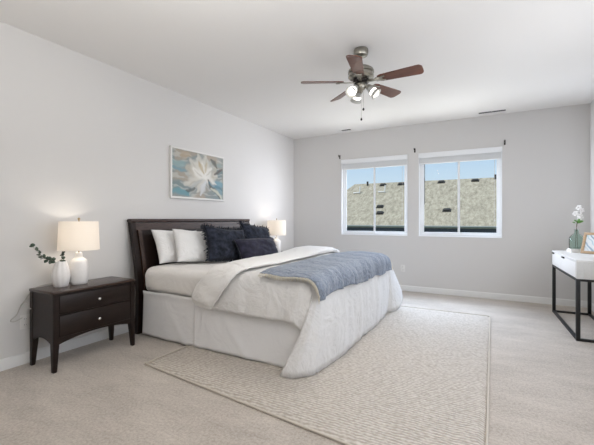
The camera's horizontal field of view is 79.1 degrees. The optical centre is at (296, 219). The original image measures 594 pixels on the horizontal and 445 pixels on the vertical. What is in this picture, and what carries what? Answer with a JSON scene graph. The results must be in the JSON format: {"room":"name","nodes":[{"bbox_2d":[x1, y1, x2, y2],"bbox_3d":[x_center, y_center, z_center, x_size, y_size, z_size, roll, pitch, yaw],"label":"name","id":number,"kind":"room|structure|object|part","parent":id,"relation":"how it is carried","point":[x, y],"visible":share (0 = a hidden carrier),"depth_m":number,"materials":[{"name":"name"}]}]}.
{"room":"bedroom","nodes":[
{"label":"bedroom","id":0,"kind":"room"},
{"bbox_2d":[0,21,293,358],"bbox_3d":[-1.985,-0.180,3.584,0.140,2.740,8.080,0,0,29],"label":"wall","id":1,"kind":"structure","parent":0,"point":[86,138],"depth_m":3.50,"materials":[{"name":"white paint"}]},
{"bbox_2d":[20,314,29,329],"bbox_3d":[-2.239,0.845,2.959,0.010,0.116,0.072,0,0,29],"label":"wall outlet","id":2,"kind":"object","parent":1,"relation":"attached to","point":[25,321],"visible":1,"depth_m":2.96,"materials":[{"name":"white plastic"}]},
{"bbox_2d":[0,324,142,371],"bbox_3d":[-1.917,1.145,3.547,0.014,0.090,7.800,0,0,29],"label":"baseboard","id":3,"kind":"structure","parent":1,"relation":"attached to","point":[23,358],"depth_m":3.23,"materials":[{"name":"white paint"}]},
{"bbox_2d":[169,145,223,200],"bbox_3d":[-1.280,-0.566,4.696,0.032,0.625,0.965,0,0,29],"label":"wall picture","id":4,"kind":"object","parent":1,"relation":"attached to","point":[196,175],"visible":1,"depth_m":4.63,"materials":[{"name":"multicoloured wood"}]},
{"bbox_2d":[0,0,593,138],"bbox_3d":[0.069,-1.610,2.467,4.816,0.120,8.080,0,0,29],"label":"ceiling","id":5,"kind":"structure","parent":0,"point":[249,60],"depth_m":3.27,"materials":[{"name":"white paint"}]},
{"bbox_2d":[301,46,423,120],"bbox_3d":[0.598,-1.223,3.263,1.057,0.654,1.063,0,0,29],"label":"ceiling fan","id":6,"kind":"object","parent":5,"relation":"hanging from","point":[360,74],"visible":1,"depth_m":3.22,"materials":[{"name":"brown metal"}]},
{"bbox_3d":[0.230,-1.253,3.295,0.389,0.039,0.127,0,0,2],"label":"blade","id":7,"kind":"part","parent":6,"relation":"part of","materials":[{"name":"brown wood"}]},
{"bbox_3d":[0.463,-1.253,3.616,0.123,0.053,0.389,0,0,-20],"label":"blade","id":8,"kind":"part","parent":6,"relation":"part of","materials":[{"name":"brown wood"}]},
{"bbox_3d":[0.444,-1.245,3.289,0.172,0.028,0.071,0,0,2],"label":"blade arm","id":9,"kind":"part","parent":6,"relation":"part of","materials":[{"name":"silver metal"}]},
{"bbox_3d":[0.486,-1.144,3.211,0.103,0.122,0.122,0,0,29],"label":"lamp shade","id":10,"kind":"part","parent":6,"relation":"part of","materials":[{"name":"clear glass"}]},
{"bbox_3d":[0.494,-1.144,3.207,0.080,0.084,0.083,0,0,29],"label":"bulb","id":11,"kind":"part","parent":6,"relation":"part of","materials":[{"name":"white glass"}]},
{"bbox_3d":[0.487,-1.253,2.942,0.127,0.037,0.389,0,0,16],"label":"blade","id":12,"kind":"part","parent":6,"relation":"part of","materials":[{"name":"brown wood"}]},
{"bbox_3d":[0.560,-1.144,3.405,0.111,0.122,0.118,0,0,29],"label":"lamp shade","id":13,"kind":"part","parent":6,"relation":"part of","materials":[{"name":"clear glass"}]},
{"bbox_3d":[0.544,-1.245,3.148,0.072,0.027,0.172,0,0,16],"label":"blade arm","id":14,"kind":"part","parent":6,"relation":"part of","materials":[{"name":"silver metal"}]},
{"bbox_3d":[0.696,-1.144,3.246,0.123,0.122,0.106,0,0,29],"label":"lamp shade","id":15,"kind":"part","parent":6,"relation":"part of","materials":[{"name":"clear glass"}]},
{"bbox_3d":[0.696,-1.144,3.242,0.084,0.084,0.079,0,0,29],"label":"bulb","id":16,"kind":"part","parent":6,"relation":"part of","materials":[{"name":"white glass"}]},
{"bbox_3d":[0.701,-1.245,3.202,0.173,0.027,0.072,0,0,29],"label":"blade arm","id":17,"kind":"part","parent":6,"relation":"part of","materials":[{"name":"silver metal"}]},
{"bbox_3d":[0.860,-1.253,3.506,0.389,0.037,0.127,0,0,-39],"label":"blade","id":18,"kind":"part","parent":6,"relation":"part of","materials":[{"name":"brown wood"}]},
{"bbox_3d":[0.881,-1.253,3.088,0.392,0.037,0.130,0,0,29],"label":"blade","id":19,"kind":"part","parent":6,"relation":"part of","materials":[{"name":"brown wood"}]},
{"bbox_2d":[477,109,506,113],"bbox_3d":[2.804,-1.544,5.168,0.380,0.012,0.100,0,0,29],"label":"ceiling vent","id":20,"kind":"object","parent":5,"relation":"in","point":[499,110],"visible":1,"depth_m":5.15,"materials":[{"name":"white metal"}]},
{"bbox_2d":[0,291,593,444],"bbox_3d":[0.069,1.250,2.467,4.816,0.120,8.080,0,0,29],"label":"floor","id":21,"kind":"structure","parent":0,"point":[103,392],"depth_m":2.42,"materials":[{"name":"beige carpet"}]},
{"bbox_2d":[29,276,134,373],"bbox_3d":[-1.843,0.877,3.154,0.378,0.625,0.728,0,0,29],"label":"nightstand","id":22,"kind":"object","parent":21,"relation":"on","point":[62,314],"visible":0.99,"depth_m":2.94,"materials":[{"name":"brown wood"}]},
{"bbox_3d":[-2.147,0.888,2.935,0.046,0.603,0.046,0,0,29],"label":"leg","id":23,"kind":"part","parent":22,"relation":"part of","materials":[{"name":"brown wood"}]},
{"bbox_3d":[-2.019,0.788,2.854,0.301,0.403,0.018,0,0,29],"label":"panel","id":24,"kind":"part","parent":22,"relation":"part of","materials":[{"name":"brown wood"}]},
{"bbox_3d":[-1.882,0.888,2.791,0.046,0.603,0.046,0,0,29],"label":"leg","id":25,"kind":"part","parent":22,"relation":"part of","materials":[{"name":"brown wood"}]},
{"bbox_2d":[10,218,99,321],"bbox_3d":[-2.042,0.408,3.075,0.622,0.841,0.320,0,0,-24],"label":"table lamp","id":26,"kind":"object","parent":22,"relation":"on","point":[78,235],"visible":0.94,"depth_m":3.04,"materials":[{"name":"white ceramic"}]},
{"bbox_3d":[-2.125,0.693,3.018,0.156,0.271,0.427,0,0,29],"label":"cord","id":27,"kind":"part","parent":26,"relation":"part of","materials":[{"name":"grey plastic"}]},
{"bbox_3d":[-1.904,0.143,3.137,0.320,0.247,0.320,0,0,29],"label":"lamp shade","id":28,"kind":"part","parent":26,"relation":"part of","materials":[{"name":"fabric"}]},
{"bbox_2d":[51,261,70,287],"bbox_3d":[-1.976,0.459,3.009,0.137,0.212,0.137,0,0,29],"label":"vase","id":29,"kind":"object","parent":22,"relation":"on","point":[60,275],"visible":0.98,"depth_m":2.97,"materials":[{"name":"ceramic"}]},
{"bbox_2d":[29,243,55,263],"bbox_3d":[-2.033,0.350,2.910,0.061,0.320,0.232,0,0,20],"label":"eucalyptus sprig","id":30,"kind":"object","parent":29,"relation":"in","point":[51,260],"visible":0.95,"depth_m":2.90,"materials":[{"name":"green plant"}]},
{"bbox_2d":[60,251,65,261],"bbox_3d":[-1.969,0.375,3.025,0.049,0.270,0.058,0,0,-33],"label":"eucalyptus sprig","id":31,"kind":"object","parent":29,"relation":"in","point":[63,252],"visible":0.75,"depth_m":3.01,"materials":[{"name":"green plant"}]},
{"bbox_3d":[-1.789,0.675,3.124,0.199,0.146,0.622,0,0,29],"label":"drawer","id":32,"kind":"part","parent":22,"relation":"part of","materials":[{"name":"brown wood"}]},
{"bbox_3d":[-1.789,0.844,3.124,0.199,0.164,0.622,0,0,29],"label":"drawer","id":33,"kind":"part","parent":22,"relation":"part of","materials":[{"name":"brown wood"}]},
{"bbox_3d":[-1.825,0.888,3.527,0.046,0.603,0.046,0,0,29],"label":"leg","id":34,"kind":"part","parent":22,"relation":"part of","materials":[{"name":"brown wood"}]},
{"bbox_3d":[-1.560,0.888,3.384,0.046,0.603,0.046,0,0,29],"label":"leg","id":35,"kind":"part","parent":22,"relation":"part of","materials":[{"name":"brown wood"}]},
{"bbox_2d":[127,219,249,333],"bbox_3d":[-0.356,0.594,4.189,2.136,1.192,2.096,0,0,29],"label":"headboard","id":36,"kind":"object","parent":21,"relation":"on","point":[143,245],"visible":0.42,"depth_m":3.87,"materials":[{"name":"brown wood"}]},
{"bbox_3d":[-1.691,0.608,3.763,0.174,1.165,0.055,0,0,29],"label":"headboard post","id":37,"kind":"part","parent":36,"relation":"part of","materials":[{"name":"brown wood"}]},
{"bbox_2d":[145,260,232,296],"bbox_3d":[-0.237,0.627,4.125,1.985,0.287,2.064,0,0,29],"label":"mattress","id":38,"kind":"object","parent":36,"relation":"on","point":[181,279],"visible":0.09,"depth_m":3.54,"materials":[{"name":"white fabric"}]},
{"bbox_2d":[151,230,176,263],"bbox_3d":[-1.336,0.305,4.078,0.248,0.386,0.627,0,0,38],"label":"pillow","id":39,"kind":"object","parent":38,"relation":"on","point":[164,240],"visible":0.45,"depth_m":3.87,"materials":[{"name":"white fabric"}]},
{"bbox_2d":[172,229,219,261],"bbox_3d":[-1.117,0.308,4.074,0.227,0.406,0.635,0,0,40],"label":"pillow","id":40,"kind":"object","parent":38,"relation":"on","point":[190,245],"visible":0.66,"depth_m":3.92,"materials":[{"name":"white fabric"}]},
{"bbox_2d":[200,223,245,261],"bbox_3d":[-0.810,0.282,4.153,0.236,0.483,0.699,0,0,43],"label":"cushion","id":41,"kind":"object","parent":38,"relation":"on","point":[220,246],"visible":0.76,"depth_m":4.02,"materials":[{"name":"fabric"}]},
{"bbox_2d":[237,220,270,238],"bbox_3d":[-0.553,0.267,4.989,0.254,0.506,0.730,0,0,36],"label":"cushion","id":42,"kind":"object","parent":38,"relation":"on","point":[252,231],"visible":0.41,"depth_m":4.88,"materials":[{"name":"fabric"}]},
{"bbox_2d":[232,237,277,258],"bbox_3d":[-0.470,0.360,4.345,0.216,0.280,0.757,0,0,36],"label":"lumbar cushion","id":43,"kind":"object","parent":38,"relation":"on","point":[249,247],"visible":0.7,"depth_m":4.20,"materials":[{"name":"blue fabric"}]},
{"bbox_2d":[192,246,401,378],"bbox_3d":[0.220,0.761,3.949,1.304,0.817,2.574,0,0,29],"label":"duvet","id":44,"kind":"object","parent":38,"relation":"on","point":[328,329],"visible":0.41,"depth_m":3.00,"materials":[{"name":"fabric"}]},
{"bbox_2d":[258,251,392,303],"bbox_3d":[0.435,0.521,3.662,0.605,0.243,2.098,0,0,29],"label":"throw blanket","id":45,"kind":"object","parent":44,"relation":"on","point":[329,273],"visible":1,"depth_m":3.16,"materials":[{"name":"blue fabric"}]},
{"bbox_3d":[-1.248,0.080,4.674,0.061,0.080,1.980,0,0,29],"label":"headboard rail","id":46,"kind":"part","parent":36,"relation":"part of","materials":[{"name":"brown wood"}]},
{"bbox_3d":[-1.209,0.505,4.653,0.147,0.930,1.970,0,0,29],"label":"headboard panel","id":47,"kind":"part","parent":36,"relation":"part of","materials":[{"name":"brown wood"}]},
{"bbox_2d":[142,290,317,372],"bbox_3d":[-0.224,0.950,4.101,1.980,0.454,2.147,0,0,29],"label":"bed skirt","id":48,"kind":"object","parent":36,"relation":"attached to","point":[169,317],"visible":0.37,"depth_m":3.16,"materials":[{"name":"white fabric"}]},
{"bbox_3d":[-1.229,0.950,3.472,0.785,0.454,0.030,0,0,29],"label":"head panel","id":49,"kind":"part","parent":48,"relation":"part of","materials":[{"name":"white fabric"}]},
{"bbox_3d":[-0.407,0.947,2.994,1.225,0.447,0.025,0,0,29],"label":"panel","id":50,"kind":"part","parent":48,"relation":"part of","materials":[{"name":"white fabric"}]},
{"bbox_2d":[145,306,490,444],"bbox_3d":[0.486,1.181,3.535,2.488,0.017,3.264,0,0,29],"label":"area rug","id":51,"kind":"object","parent":21,"relation":"on","point":[421,376],"visible":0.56,"depth_m":2.55,"materials":[{"name":"carpet"}]},
{"bbox_2d":[552,250,593,342],"bbox_3d":[3.175,0.795,3.982,0.411,0.790,1.253,0,0,27],"label":"console table","id":52,"kind":"object","parent":21,"relation":"on","point":[579,267],"visible":0.98,"depth_m":3.74,"materials":[{"name":"white wood"}]},
{"bbox_3d":[3.293,0.887,4.604,0.034,0.606,0.034,0,0,27],"label":"leg","id":53,"kind":"part","parent":52,"relation":"part of","materials":[{"name":"black metal"}]},
{"bbox_3d":[3.290,0.500,4.302,0.301,0.156,0.538,0,0,27],"label":"drawer","id":54,"kind":"part","parent":52,"relation":"part of","materials":[{"name":"white wood"}]},
{"bbox_3d":[3.021,1.178,4.060,0.030,0.024,1.182,0,0,27],"label":"rail","id":55,"kind":"part","parent":52,"relation":"part of","materials":[{"name":"black metal"}]},
{"bbox_3d":[3.021,0.596,4.060,0.030,0.024,1.182,0,0,27],"label":"rail","id":56,"kind":"part","parent":52,"relation":"part of","materials":[{"name":"black metal"}]},
{"bbox_3d":[3.018,0.500,3.757,0.301,0.156,0.665,0,0,27],"label":"drawer","id":57,"kind":"part","parent":52,"relation":"part of","materials":[{"name":"white wood"}]},
{"bbox_3d":[3.454,1.178,4.524,0.327,0.024,0.030,0,0,27],"label":"rail","id":58,"kind":"part","parent":52,"relation":"part of","materials":[{"name":"black metal"}]},
{"bbox_3d":[2.749,0.887,3.516,0.034,0.606,0.034,0,0,27],"label":"leg","id":59,"kind":"part","parent":52,"relation":"part of","materials":[{"name":"black metal"}]},
{"bbox_3d":[2.909,0.501,3.426,0.391,0.166,0.021,0,0,27],"label":"panel","id":60,"kind":"part","parent":52,"relation":"part of","materials":[{"name":"white wood"}]},
{"bbox_2d":[580,232,593,253],"bbox_3d":[3.410,0.282,4.133,0.125,0.252,0.210,0,0,-25],"label":"photo frame","id":61,"kind":"object","parent":52,"relation":"on","point":[587,247],"visible":1,"depth_m":4.17,"materials":[{"name":"brown wood"}]},
{"bbox_2d":[584,235,593,250],"bbox_3d":[3.399,0.278,4.127,0.004,0.199,0.154,22,-9,-24],"label":"print","id":62,"kind":"object","parent":61,"relation":"attached to","point":[588,239],"depth_m":4.16,"materials":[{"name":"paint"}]},
{"bbox_3d":[2.911,0.596,3.436,0.327,0.024,0.030,0,0,27],"label":"rail","id":63,"kind":"part","parent":52,"relation":"part of","materials":[{"name":"black metal"}]},
{"bbox_3d":[2.911,1.178,3.436,0.327,0.024,0.030,0,0,27],"label":"rail","id":64,"kind":"part","parent":52,"relation":"part of","materials":[{"name":"black metal"}]},
{"bbox_3d":[3.616,0.887,4.443,0.034,0.606,0.034,0,0,27],"label":"leg","id":65,"kind":"part","parent":52,"relation":"part of","materials":[{"name":"black metal"}]},
{"bbox_3d":[3.389,0.389,4.349,0.165,0.022,0.220,0,0,25],"label":"book","id":66,"kind":"object","parent":52,"relation":"on","visible":0},
{"bbox_2d":[567,248,580,250],"bbox_3d":[3.389,0.369,4.349,0.155,0.018,0.210,0,0,28],"label":"book","id":67,"kind":"object","parent":66,"relation":"on","point":[571,249],"visible":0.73,"depth_m":4.29,"materials":[{"name":"white paper"}]},
{"bbox_3d":[3.392,0.243,4.359,0.150,0.234,0.150,0,0,29],"label":"glass vase","id":68,"kind":"object","parent":67,"relation":"on","visible":0},
{"bbox_2d":[572,205,584,247],"bbox_3d":[3.400,0.090,4.345,0.121,0.516,0.061,0,0,29],"label":"stem","id":69,"kind":"object","parent":68,"relation":"in","point":[578,207],"visible":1,"depth_m":4.35,"materials":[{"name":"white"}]},
{"bbox_2d":[574,213,583,247],"bbox_3d":[3.398,0.139,4.329,0.048,0.417,0.093,0,0,-38],"label":"stem","id":70,"kind":"object","parent":68,"relation":"in","point":[579,216],"visible":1,"depth_m":4.33,"materials":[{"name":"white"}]},
{"bbox_3d":[-0.307,0.877,5.978,0.378,0.625,0.728,0,0,29],"label":"nightstand","id":71,"kind":"object","parent":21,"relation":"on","visible":0},
{"bbox_2d":[267,218,285,252],"bbox_3d":[-0.339,0.276,5.973,0.320,0.578,0.320,0,0,29],"label":"table lamp","id":72,"kind":"object","parent":71,"relation":"on","point":[276,227],"visible":0.79,"depth_m":5.85,"materials":[{"name":"beige fabric"}]},
{"bbox_3d":[-0.339,0.143,5.973,0.320,0.247,0.320,0,0,29],"label":"lamp shade","id":73,"kind":"part","parent":72,"relation":"part of","materials":[{"name":"fabric"}]},
{"bbox_2d":[294,103,589,300],"bbox_3d":[1.966,-0.180,5.954,4.536,2.740,0.140,0,0,29],"label":"wall","id":74,"kind":"structure","parent":0,"point":[546,152],"depth_m":5.40,"materials":[{"name":"white paint"}]},
{"bbox_2d":[341,164,406,235],"bbox_3d":[1.346,-0.388,6.281,1.165,1.335,0.129,0,0,29],"label":"window","id":75,"kind":"structure","parent":74,"relation":"in","point":[344,231],"depth_m":6.31,"materials":[{"name":"white plastic"}]},
{"bbox_3d":[1.125,-0.388,6.424,0.560,1.255,0.028,0,0,29],"label":"sash","id":76,"kind":"part","parent":75,"relation":"part of","materials":[{"name":"white plastic"}]},
{"bbox_2d":[341,154,407,220],"bbox_3d":[1.325,-0.516,6.243,1.173,1.106,0.071,0,0,29],"label":"raised blind","id":77,"kind":"object","parent":75,"relation":"attached to","point":[396,160],"visible":1,"depth_m":6.21,"materials":[{"name":"white fabric"}]},
{"bbox_3d":[1.328,-0.899,6.248,1.141,0.016,0.042,0,0,29],"label":"rail","id":78,"kind":"part","parent":77,"relation":"part of","materials":[{"name":"white plastic"}]},
{"bbox_3d":[1.597,-0.388,6.194,0.560,1.255,0.028,0,0,29],"label":"sash","id":79,"kind":"part","parent":75,"relation":"part of","materials":[{"name":"white plastic"}]},
{"bbox_2d":[419,152,501,237],"bbox_3d":[2.534,-0.388,5.635,1.180,1.335,0.129,0,0,29],"label":"window","id":80,"kind":"structure","parent":74,"relation":"in","point":[498,234],"depth_m":5.63,"materials":[{"name":"white plastic"}]},
{"bbox_3d":[2.310,-0.388,5.780,0.568,1.255,0.028,0,0,29],"label":"sash","id":81,"kind":"part","parent":80,"relation":"part of","materials":[{"name":"clear glass"}]},
{"bbox_2d":[418,146,501,221],"bbox_3d":[2.514,-0.516,5.598,1.188,1.106,0.073,0,0,29],"label":"raised blind","id":82,"kind":"object","parent":80,"relation":"attached to","point":[491,153],"visible":1,"depth_m":5.55,"materials":[{"name":"white plastic"}]},
{"bbox_3d":[2.516,-0.899,5.602,1.156,0.016,0.042,0,0,29],"label":"rail","id":83,"kind":"part","parent":82,"relation":"part of","materials":[{"name":"white plastic"}]},
{"bbox_3d":[2.962,-0.444,5.385,0.014,0.962,0.013,0,0,29],"label":"pull cord","id":84,"kind":"part","parent":82,"relation":"part of","materials":[{"name":"grey plastic"}]},
{"bbox_3d":[2.789,-0.388,5.546,0.568,1.255,0.028,0,0,29],"label":"sash","id":85,"kind":"part","parent":80,"relation":"part of","materials":[{"name":"clear glass"}]},
{"bbox_2d":[400,285,586,307],"bbox_3d":[1.929,1.145,5.887,4.536,0.090,0.014,0,0,29],"label":"baseboard","id":86,"kind":"structure","parent":74,"relation":"attached to","point":[531,299],"depth_m":5.34,"materials":[{"name":"white paint"}]},
{"bbox_2d":[590,99,593,303],"bbox_3d":[2.123,-0.180,1.350,0.140,2.740,8.080,0,0,29],"label":"wall","id":87,"kind":"structure","parent":0,"point":[592,102],"depth_m":4.70,"materials":[{"name":"white paint"}]},
{"label":"outside","id":88,"kind":"structure","parent":0,"visible":0},
{"bbox_3d":[12.959,4.240,30.915,80.000,0.100,53.300,0,0,29],"label":"ground","id":89,"kind":"structure","parent":88,"visible":0},
{"bbox_2d":[347,174,496,232],"bbox_3d":[10.366,1.075,16.048,19.150,6.230,8.300,0,0,29],"label":"neighboring house","id":90,"kind":"structure","parent":89,"relation":"on","point":[476,194],"depth_m":15.82,"materials":[{"name":"grey stone"}]},
{"bbox_2d":[442,208,450,211],"bbox_3d":[6.238,-0.368,14.957,0.340,0.181,0.239,0,0,29],"label":"roof vent","id":91,"kind":"object","parent":90,"relation":"attached to","point":[443,209],"depth_m":14.89,"materials":[{"name":"grey metal"}]}
]}

